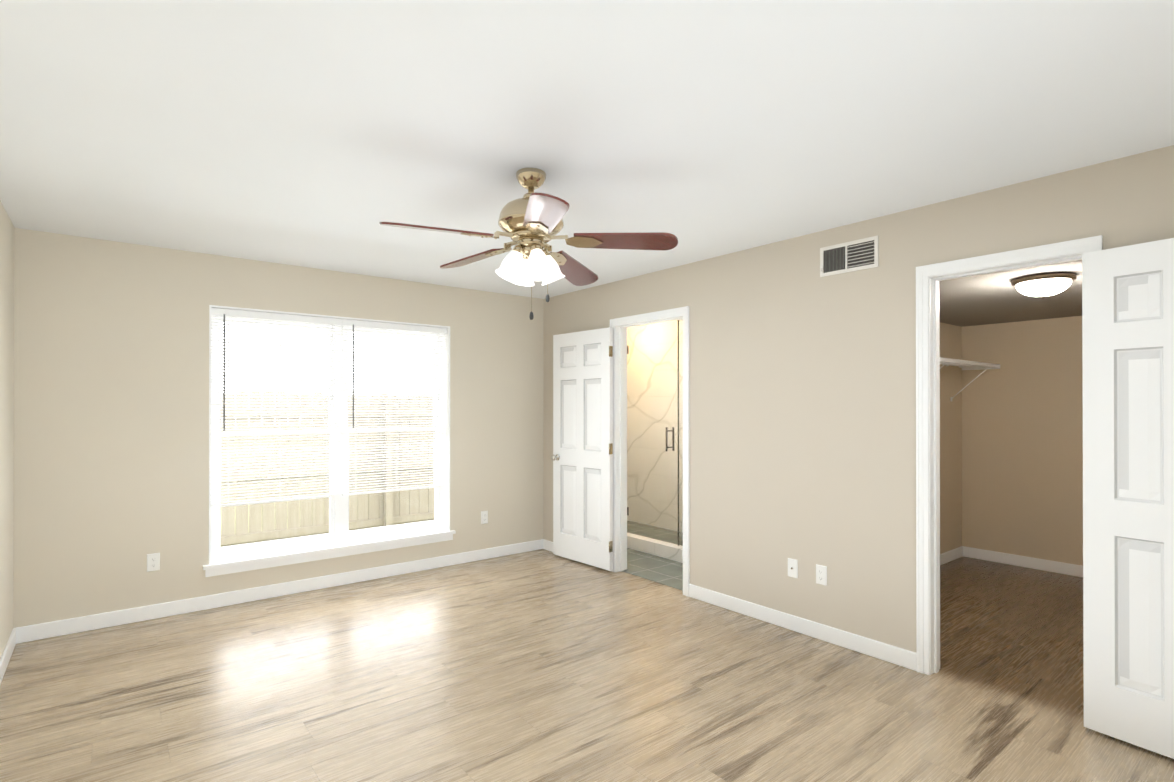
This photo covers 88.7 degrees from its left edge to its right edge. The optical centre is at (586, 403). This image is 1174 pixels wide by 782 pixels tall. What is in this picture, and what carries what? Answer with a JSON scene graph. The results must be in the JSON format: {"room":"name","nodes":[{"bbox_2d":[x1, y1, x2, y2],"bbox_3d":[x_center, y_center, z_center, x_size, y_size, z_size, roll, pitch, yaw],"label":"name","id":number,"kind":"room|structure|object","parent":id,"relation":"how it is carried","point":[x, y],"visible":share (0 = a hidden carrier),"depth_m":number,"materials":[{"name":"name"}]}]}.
{"room":"empty bedroom","nodes":[
{"label":"empty bedroom","id":0,"kind":"room"},
{"bbox_2d":[0,200,14,658],"bbox_3d":[-1.545,0.179,1.156,0.120,2.440,5.960,0,0,-39],"label":"wall","id":1,"kind":"structure","parent":0,"point":[7,244],"depth_m":3.27,"materials":[{"name":"paint"}]},
{"bbox_2d":[0,628,15,683],"bbox_3d":[-1.526,1.352,1.235,0.014,0.095,5.826,0,0,-39],"label":"baseboard","id":2,"kind":"structure","parent":1,"relation":"attached to","point":[7,652],"depth_m":3.22,"materials":[{"name":"white wood"}]},
{"bbox_2d":[13,228,542,627],"bbox_3d":[-1.956,0.194,4.773,4.000,2.440,0.200,0,0,-39],"label":"wall","id":3,"kind":"structure","parent":0,"point":[111,415],"depth_m":3.96,"materials":[{"name":"paint"}]},
{"bbox_2d":[147,553,159,571],"bbox_3d":[-2.839,1.040,3.929,0.070,0.115,0.008,0,0,-39],"label":"electrical outlet","id":4,"kind":"object","parent":3,"relation":"attached to","point":[153,561],"visible":1,"depth_m":3.93,"materials":[{"name":"white plastic"}]},
{"bbox_2d":[13,539,542,643],"bbox_3d":[-1.889,1.366,4.685,3.760,0.095,0.014,0,0,-39],"label":"baseboard","id":5,"kind":"structure","parent":3,"relation":"attached to","point":[34,632],"depth_m":4.26,"materials":[{"name":"white wood"}]},
{"bbox_2d":[203,305,455,576],"bbox_3d":[-1.942,0.257,4.745,1.867,1.867,0.210,0,0,-39],"label":"window","id":6,"kind":"structure","parent":3,"relation":"in","point":[339,539],"depth_m":4.75,"materials":[{"name":"white"}]},
{"bbox_2d":[211,308,446,507],"bbox_3d":[-1.927,0.033,4.726,1.767,1.391,0.052,0,0,-39],"label":"window blinds","id":7,"kind":"object","parent":6,"relation":"attached to","point":[225,313],"visible":1,"depth_m":4.63,"materials":[{"name":"white plastic"}]},
{"bbox_2d":[481,511,487,523],"bbox_3d":[-0.931,1.036,5.457,0.070,0.115,0.008,0,0,-39],"label":"electrical outlet","id":8,"kind":"object","parent":3,"relation":"attached to","point":[484,517],"visible":1,"depth_m":5.45,"materials":[{"name":"white plastic"}]},
{"bbox_2d":[0,520,1173,781],"bbox_3d":[0.711,1.458,3.733,6.870,0.104,7.170,0,0,-39],"label":"floor","id":9,"kind":"structure","parent":0,"point":[542,665],"depth_m":2.93,"materials":[{"name":"brown wood"}]},
{"bbox_2d":[627,532,682,562],"bbox_3d":[0.427,1.353,5.912,0.110,0.121,3.382,0,0,-39],"label":"shower curb","id":10,"kind":"object","parent":9,"relation":"on","point":[663,549],"visible":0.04,"depth_m":5.58,"materials":[{"name":"stone"}]},
{"bbox_2d":[627,320,682,545],"bbox_3d":[0.426,0.203,5.918,0.108,2.170,3.370,0,0,-39],"label":"glass","id":11,"kind":"object","parent":10,"relation":"on","point":[667,435],"visible":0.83,"depth_m":5.54,"materials":[{"name":"grey"}]},
{"bbox_2d":[0,0,1173,298],"bbox_3d":[-0.093,-1.085,2.451,4.000,0.100,6.160,0,0,-39],"label":"ceiling","id":12,"kind":"structure","parent":0,"point":[324,134],"depth_m":2.17,"materials":[{"name":"paint"}]},
{"bbox_2d":[379,168,677,319],"bbox_3d":[-0.291,-0.702,2.699,1.235,0.666,1.237,0,0,-39],"label":"ceiling fan","id":13,"kind":"object","parent":12,"relation":"hanging from","point":[531,223],"visible":1,"depth_m":2.63,"materials":[{"name":"gold metal"}]},
{"bbox_2d":[627,319,682,532],"bbox_3d":[1.176,0.200,6.525,0.120,2.440,3.400,0,0,-39],"label":"wall","id":14,"kind":"structure","parent":0,"point":[638,411],"depth_m":6.87,"materials":[{"name":"stone"}]},
{"bbox_2d":[543,145,1173,651],"bbox_3d":[1.446,0.189,3.628,0.120,2.440,5.840,0,0,-39],"label":"wall","id":15,"kind":"structure","parent":0,"point":[801,411],"depth_m":3.58,"materials":[{"name":"paint"}]},
{"bbox_2d":[543,539,552,551],"bbox_3d":[-0.112,1.369,5.462,0.014,0.095,0.993,0,0,-39],"label":"baseboard","id":16,"kind":"structure","parent":15,"relation":"attached to","point":[547,545],"depth_m":5.78,"materials":[{"name":"white wood"}]},
{"bbox_2d":[551,327,612,570],"bbox_3d":[-0.059,0.381,5.283,0.159,2.030,0.766,0,0,-39],"label":"door","id":17,"kind":"structure","parent":15,"relation":"in","point":[582,457],"depth_m":5.25,"materials":[{"name":"white wood"}]},
{"bbox_2d":[610,306,689,596],"bbox_3d":[0.524,0.351,4.779,0.152,2.125,0.876,0,0,-39],"label":"door frame","id":18,"kind":"structure","parent":15,"relation":"attached to","point":[620,326],"depth_m":5.04,"materials":[{"name":"white wood"}]},
{"bbox_2d":[788,558,797,578],"bbox_3d":[1.276,1.024,3.732,0.012,0.115,0.070,0,0,-39],"label":"electrical outlet","id":19,"kind":"object","parent":15,"relation":"attached to","point":[793,568],"visible":1,"depth_m":3.73,"materials":[{"name":"white plastic"}]},
{"bbox_2d":[689,584,916,670],"bbox_3d":[1.241,1.362,3.773,0.014,0.095,1.584,0,0,-39],"label":"baseboard","id":20,"kind":"structure","parent":15,"relation":"attached to","point":[905,658],"depth_m":3.62,"materials":[{"name":"white wood"}]},
{"bbox_2d":[816,564,826,585],"bbox_3d":[1.397,1.024,3.583,0.008,0.115,0.070,0,0,-39],"label":"electrical outlet","id":21,"kind":"object","parent":15,"relation":"attached to","point":[821,574],"visible":1,"depth_m":3.58,"materials":[{"name":"white plastic"}]},
{"bbox_2d":[820,235,878,276],"bbox_3d":[1.501,-0.843,3.455,0.015,0.173,0.345,0,0,-39],"label":"air vent","id":22,"kind":"object","parent":15,"relation":"in","point":[856,255],"visible":1,"depth_m":3.45,"materials":[{"name":"white metal"}]},
{"bbox_2d":[916,235,1102,674],"bbox_3d":[2.024,0.344,2.905,0.152,2.125,0.756,0,0,-39],"label":"door frame","id":23,"kind":"structure","parent":15,"relation":"attached to","point":[929,277],"depth_m":3.13,"materials":[{"name":"white wood"}]},
{"bbox_2d":[1082,238,1173,758],"bbox_3d":[2.292,0.369,2.319,0.160,2.030,0.616,0,0,-39],"label":"closet door","id":24,"kind":"structure","parent":15,"relation":"in","point":[1128,466],"depth_m":2.45,"materials":[{"name":"white wood"}]},
{"bbox_2d":[940,322,963,553],"bbox_3d":[2.419,0.194,4.804,2.870,2.440,0.120,0,0,-39],"label":"wall","id":25,"kind":"structure","parent":0,"point":[951,336],"depth_m":5.43,"materials":[{"name":"paint"}]},
{"bbox_2d":[940,546,962,564],"bbox_3d":[2.409,1.366,4.705,2.736,0.095,0.014,0,0,-39],"label":"baseboard","id":26,"kind":"structure","parent":25,"relation":"attached to","point":[951,555],"depth_m":5.39,"materials":[{"name":"white wood"}]},
{"bbox_2d":[940,357,999,400],"bbox_3d":[2.514,-0.190,4.606,2.731,0.335,0.310,0,0,-39],"label":"closet shelf","id":27,"kind":"object","parent":25,"relation":"attached to","point":[968,365],"visible":0.35,"depth_m":5.22,"materials":[{"name":"white wood"}]},
{"bbox_2d":[939,260,1081,326],"bbox_3d":[3.104,-0.925,3.858,2.750,0.410,2.220,0,0,-39],"label":"ceiling","id":28,"kind":"structure","parent":0,"point":[991,298],"depth_m":4.19,"materials":[{"name":"paint"}]},
{"bbox_2d":[1011,272,1076,298],"bbox_3d":[2.613,-0.659,3.438,0.300,0.124,0.300,0,0,-39],"label":"closet ceiling light","id":29,"kind":"object","parent":28,"relation":"attached to","point":[1042,285],"visible":1,"depth_m":3.35,"materials":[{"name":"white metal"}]},
{"bbox_2d":[964,316,1082,565],"bbox_3d":[4.224,0.193,4.750,0.120,2.440,2.160,0,0,-39],"label":"wall","id":30,"kind":"structure","parent":0,"point":[1011,455],"depth_m":5.19,"materials":[{"name":"paint"}]},
{"bbox_2d":[963,546,1082,576],"bbox_3d":[4.172,1.366,4.704,0.014,0.095,2.220,0,0,-39],"label":"baseboard","id":31,"kind":"structure","parent":30,"relation":"attached to","point":[1034,563],"depth_m":5.18,"materials":[{"name":"white wood"}]},
{"label":"outside","id":32,"kind":"structure","parent":0,"visible":0},
{"bbox_3d":[-20.263,2.043,25.278,80.000,0.200,54.710,0,0,-39],"label":"ground","id":33,"kind":"structure","parent":32,"visible":0},
{"bbox_2d":[220,392,433,546],"bbox_3d":[-3.952,0.861,7.326,21.018,2.025,0.146,0,0,-39],"label":"fence","id":34,"kind":"object","parent":33,"relation":"on","point":[369,518],"depth_m":7.72,"materials":[{"name":"brown wood"}]}
]}

